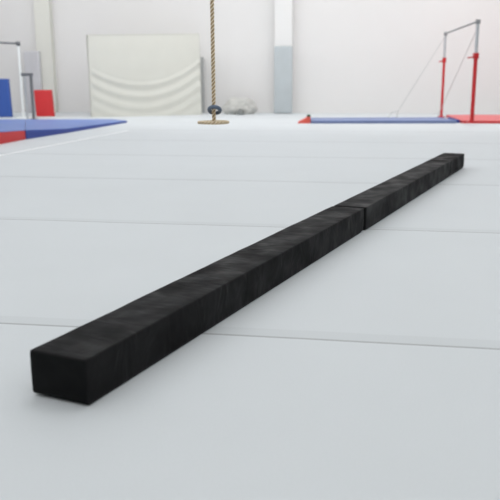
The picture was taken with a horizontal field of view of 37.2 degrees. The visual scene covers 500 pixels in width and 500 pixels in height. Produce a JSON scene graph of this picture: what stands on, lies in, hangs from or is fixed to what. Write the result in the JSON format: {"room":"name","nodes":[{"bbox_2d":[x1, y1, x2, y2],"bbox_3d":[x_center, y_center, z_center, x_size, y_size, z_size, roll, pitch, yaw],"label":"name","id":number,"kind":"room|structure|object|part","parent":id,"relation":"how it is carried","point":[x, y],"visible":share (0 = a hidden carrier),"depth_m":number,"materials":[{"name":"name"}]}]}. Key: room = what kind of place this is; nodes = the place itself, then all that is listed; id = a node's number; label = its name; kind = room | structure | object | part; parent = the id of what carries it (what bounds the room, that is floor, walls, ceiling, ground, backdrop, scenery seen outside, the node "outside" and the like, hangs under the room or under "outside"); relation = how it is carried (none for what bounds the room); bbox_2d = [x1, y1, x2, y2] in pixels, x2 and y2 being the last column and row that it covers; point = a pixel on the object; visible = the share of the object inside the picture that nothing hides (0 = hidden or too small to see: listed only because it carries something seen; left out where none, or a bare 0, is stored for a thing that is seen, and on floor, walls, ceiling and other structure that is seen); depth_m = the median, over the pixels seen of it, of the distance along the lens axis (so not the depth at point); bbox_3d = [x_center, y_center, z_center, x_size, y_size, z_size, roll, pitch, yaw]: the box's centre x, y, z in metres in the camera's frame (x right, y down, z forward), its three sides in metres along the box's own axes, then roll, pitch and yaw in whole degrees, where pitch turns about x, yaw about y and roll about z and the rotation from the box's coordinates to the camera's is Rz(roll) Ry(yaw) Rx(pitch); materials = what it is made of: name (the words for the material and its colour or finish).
{"room":"sports hall","nodes":[
{"label":"sports hall","id":0,"kind":"room"},
{"bbox_2d":[0,112,499,499],"bbox_3d":[-0.006,-1.051,9.000,28.000,0.100,32.000,0,13,0],"label":"floor","id":1,"kind":"structure","parent":0,"point":[371,371],"depth_m":3.16,"materials":[{"name":"carpet"}]},
{"bbox_2d":[0,79,12,116],"bbox_3d":[-6.518,-3.733,18.276,1.354,0.918,0.216,1,13,4],"label":"mat","id":2,"kind":"object","parent":1,"relation":"on","point":[5,93],"visible":0.99,"depth_m":18.19,"materials":[{"name":"blue plastic"}]},
{"bbox_2d":[0,119,25,143],"bbox_3d":[-4.418,-2.181,13.170,1.629,0.227,5.970,-7,15,-25],"label":"mat","id":3,"kind":"object","parent":1,"relation":"on","point":[11,130],"visible":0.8,"depth_m":11.82,"materials":[{"name":"red plastic"}]},
{"bbox_2d":[0,41,30,118],"bbox_3d":[-6.366,-4.079,17.686,2.204,1.862,0.426,1,13,7],"label":"horizontal bar","id":4,"kind":"object","parent":1,"relation":"on","point":[17,43],"visible":0.98,"depth_m":17.54,"materials":[{"name":"grey metal"}]},
{"bbox_3d":[-5.416,-3.992,17.580,0.056,1.690,0.056,0,13,0],"label":"post","id":5,"kind":"part","parent":4,"relation":"part of","materials":[{"name":"white metal"}]},
{"bbox_2d":[21,73,34,118],"bbox_3d":[-5.071,-3.525,17.075,0.286,1.049,0.140,0,13,0],"label":"metal stand","id":6,"kind":"object","parent":1,"relation":"on","point":[30,75],"visible":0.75,"depth_m":17.04,"materials":[{"name":"metal"}]},
{"bbox_3d":[-5.144,-3.507,17.079,0.044,1.014,0.044,0,13,0],"label":"post","id":7,"kind":"part","parent":6,"relation":"part of","materials":[{"name":"metal"}]},
{"bbox_3d":[-4.998,-3.508,17.079,0.068,1.014,0.068,0,13,0],"label":"post","id":8,"kind":"part","parent":6,"relation":"part of","materials":[{"name":"grey metal"}]},
{"bbox_2d":[34,90,54,116],"bbox_3d":[-5.103,-3.645,18.468,0.485,0.642,0.214,0,13,0],"label":"mat","id":9,"kind":"object","parent":1,"relation":"on","point":[44,103],"visible":1,"depth_m":18.41,"materials":[{"name":"red plastic"}]},
{"bbox_2d":[0,130,128,155],"bbox_3d":[-2.818,-1.605,11.184,0.032,0.003,5.211,3,14,13],"label":"tape","id":10,"kind":"object","parent":1,"relation":"on","point":[127,130],"visible":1,"depth_m":11.06,"materials":[{"name":"white plastic"}]},
{"bbox_2d":[25,119,126,138],"bbox_3d":[-3.658,-2.387,14.188,2.050,0.150,4.690,0,13,0],"label":"mat","id":11,"kind":"object","parent":1,"relation":"on","point":[35,128],"visible":1,"depth_m":14.05,"materials":[{"name":"blue plastic"}]},
{"bbox_2d":[86,33,201,116],"bbox_3d":[-2.573,-4.316,18.321,2.769,1.990,0.312,-5,14,-19],"label":"mat","id":12,"kind":"object","parent":1,"relation":"on","point":[129,74],"visible":1,"depth_m":18.22,"materials":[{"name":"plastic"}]},
{"bbox_2d":[30,206,363,404],"bbox_3d":[0.018,0.099,3.588,0.225,0.155,2.881,6,15,25],"label":"beam","id":13,"kind":"structure","parent":1,"relation":"on","point":[84,364],"depth_m":2.80,"materials":[{"name":"black fabric"}]},
{"bbox_3d":[-0.596,0.395,2.330,0.218,0.138,0.020,6,15,25],"label":"panel","id":14,"kind":"part","parent":13,"relation":"part of","materials":[{"name":"black leather"}]},
{"bbox_2d":[200,57,203,112],"bbox_3d":[-1.252,-4.342,19.600,0.075,1.436,0.030,0,13,0],"label":"board","id":15,"kind":"object","parent":1,"relation":"on","point":[202,63],"visible":0.8,"depth_m":19.58,"materials":[{"name":"grey"}]},
{"bbox_2d":[222,97,257,113],"bbox_3d":[-0.253,-3.705,19.081,0.922,0.425,0.564,0,13,0],"label":"fabric bundle","id":16,"kind":"object","parent":1,"relation":"on","point":[233,104],"visible":0.84,"depth_m":18.88,"materials":[{"name":"white fabric"}]},
{"bbox_2d":[236,109,244,114],"bbox_3d":[-0.240,-3.474,18.689,0.217,0.156,0.211,0,13,0],"label":"duffel bag","id":17,"kind":"object","parent":1,"relation":"on","point":[239,111],"visible":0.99,"depth_m":18.62,"materials":[{"name":"grey fabric"}]},
{"bbox_2d":[298,114,310,122],"bbox_3d":[1.137,-2.758,15.605,0.266,0.167,0.555,1,13,5],"label":"wedge","id":18,"kind":"object","parent":1,"relation":"on","point":[307,119],"visible":1,"depth_m":15.35,"materials":[{"name":"red plastic"}]},
{"bbox_2d":[311,117,455,123],"bbox_3d":[2.713,-2.728,15.672,2.944,0.060,1.208,0,13,0],"label":"mat","id":19,"kind":"object","parent":1,"relation":"on","point":[390,119],"visible":0.91,"depth_m":15.27,"materials":[{"name":"blue plastic"}]},
{"bbox_2d":[334,153,463,229],"bbox_3d":[1.430,-0.593,6.468,0.228,0.159,3.622,6,15,25],"label":"beam","id":20,"kind":"structure","parent":1,"relation":"on","point":[383,199],"depth_m":5.83,"materials":[{"name":"black fabric"}]},
{"bbox_2d":[389,19,480,121],"bbox_3d":[3.785,-3.743,15.769,1.394,1.992,3.025,0,13,0],"label":"bar","id":21,"kind":"object","parent":1,"relation":"on","point":[475,56],"visible":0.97,"depth_m":14.53,"materials":[{"name":"metal"}]},
{"bbox_3d":[4.418,-3.710,17.052,0.060,1.317,0.060,0,13,0],"label":"post","id":22,"kind":"part","parent":21,"relation":"part of","materials":[{"name":"metal"}]},
{"bbox_3d":[4.413,-4.597,16.842,0.050,0.546,0.051,0,13,0],"label":"post","id":23,"kind":"part","parent":21,"relation":"part of","materials":[{"name":"metal"}]},
{"bbox_3d":[4.345,-3.136,14.443,0.076,1.294,0.076,0,13,0],"label":"post","id":24,"kind":"part","parent":21,"relation":"part of","materials":[{"name":"metal"}]},
{"bbox_3d":[4.340,-4.040,14.229,0.063,0.602,0.064,0,13,0],"label":"post","id":25,"kind":"part","parent":21,"relation":"part of","materials":[{"name":"metal"}]},
{"bbox_2d":[446,115,499,123],"bbox_3d":[6.028,-2.819,15.991,3.232,0.055,2.428,1,13,6],"label":"mat","id":26,"kind":"object","parent":1,"relation":"on","point":[487,119],"visible":0.9,"depth_m":15.75,"materials":[{"name":"red plastic"}]},
{"bbox_2d":[0,0,499,109],"bbox_3d":[-0.035,-6.169,19.120,28.431,5.200,0.197,2,13,9],"label":"wall","id":27,"kind":"structure","parent":0,"point":[348,54],"depth_m":19.04,"materials":[{"name":"white paint"}]},
{"bbox_2d":[23,51,42,111],"bbox_3d":[-5.855,-4.551,20.148,0.446,1.620,0.098,2,13,9],"label":"pad","id":28,"kind":"object","parent":27,"relation":"attached to","point":[32,61],"visible":0.77,"depth_m":20.04,"materials":[{"name":"grey plastic"}]},
{"bbox_2d":[33,0,58,112],"bbox_3d":[-5.509,-6.306,19.827,0.434,5.200,0.198,2,13,9],"label":"trim","id":29,"kind":"structure","parent":27,"relation":"attached to","point":[43,15],"depth_m":19.92,"materials":[{"name":"beige paint"}]},
{"bbox_2d":[275,0,292,113],"bbox_3d":[0.858,-6.088,18.755,0.441,5.200,0.248,2,13,9],"label":"trim","id":30,"kind":"structure","parent":27,"relation":"attached to","point":[283,8],"depth_m":18.73,"materials":[{"name":"white paint"}]},
{"bbox_2d":[274,46,292,112],"bbox_3d":[0.848,-4.341,18.991,0.469,1.671,0.098,2,13,9],"label":"pad","id":31,"kind":"object","parent":30,"relation":"attached to","point":[283,55],"visible":1,"depth_m":18.94,"materials":[{"name":"grey plastic"}]},
{"bbox_3d":[0.215,-6.187,7.682,18.900,0.100,26.200,0,13,0],"label":"ceiling","id":32,"kind":"structure","parent":0,"visible":0},
{"bbox_2d":[197,0,228,124],"bbox_3d":[-0.303,-3.238,5.407,0.251,4.585,0.266,0,13,0],"label":"rope","id":33,"kind":"object","parent":32,"relation":"hanging from","point":[213,106],"visible":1,"depth_m":5.83,"materials":[{"name":"brown fabric"}]}
]}

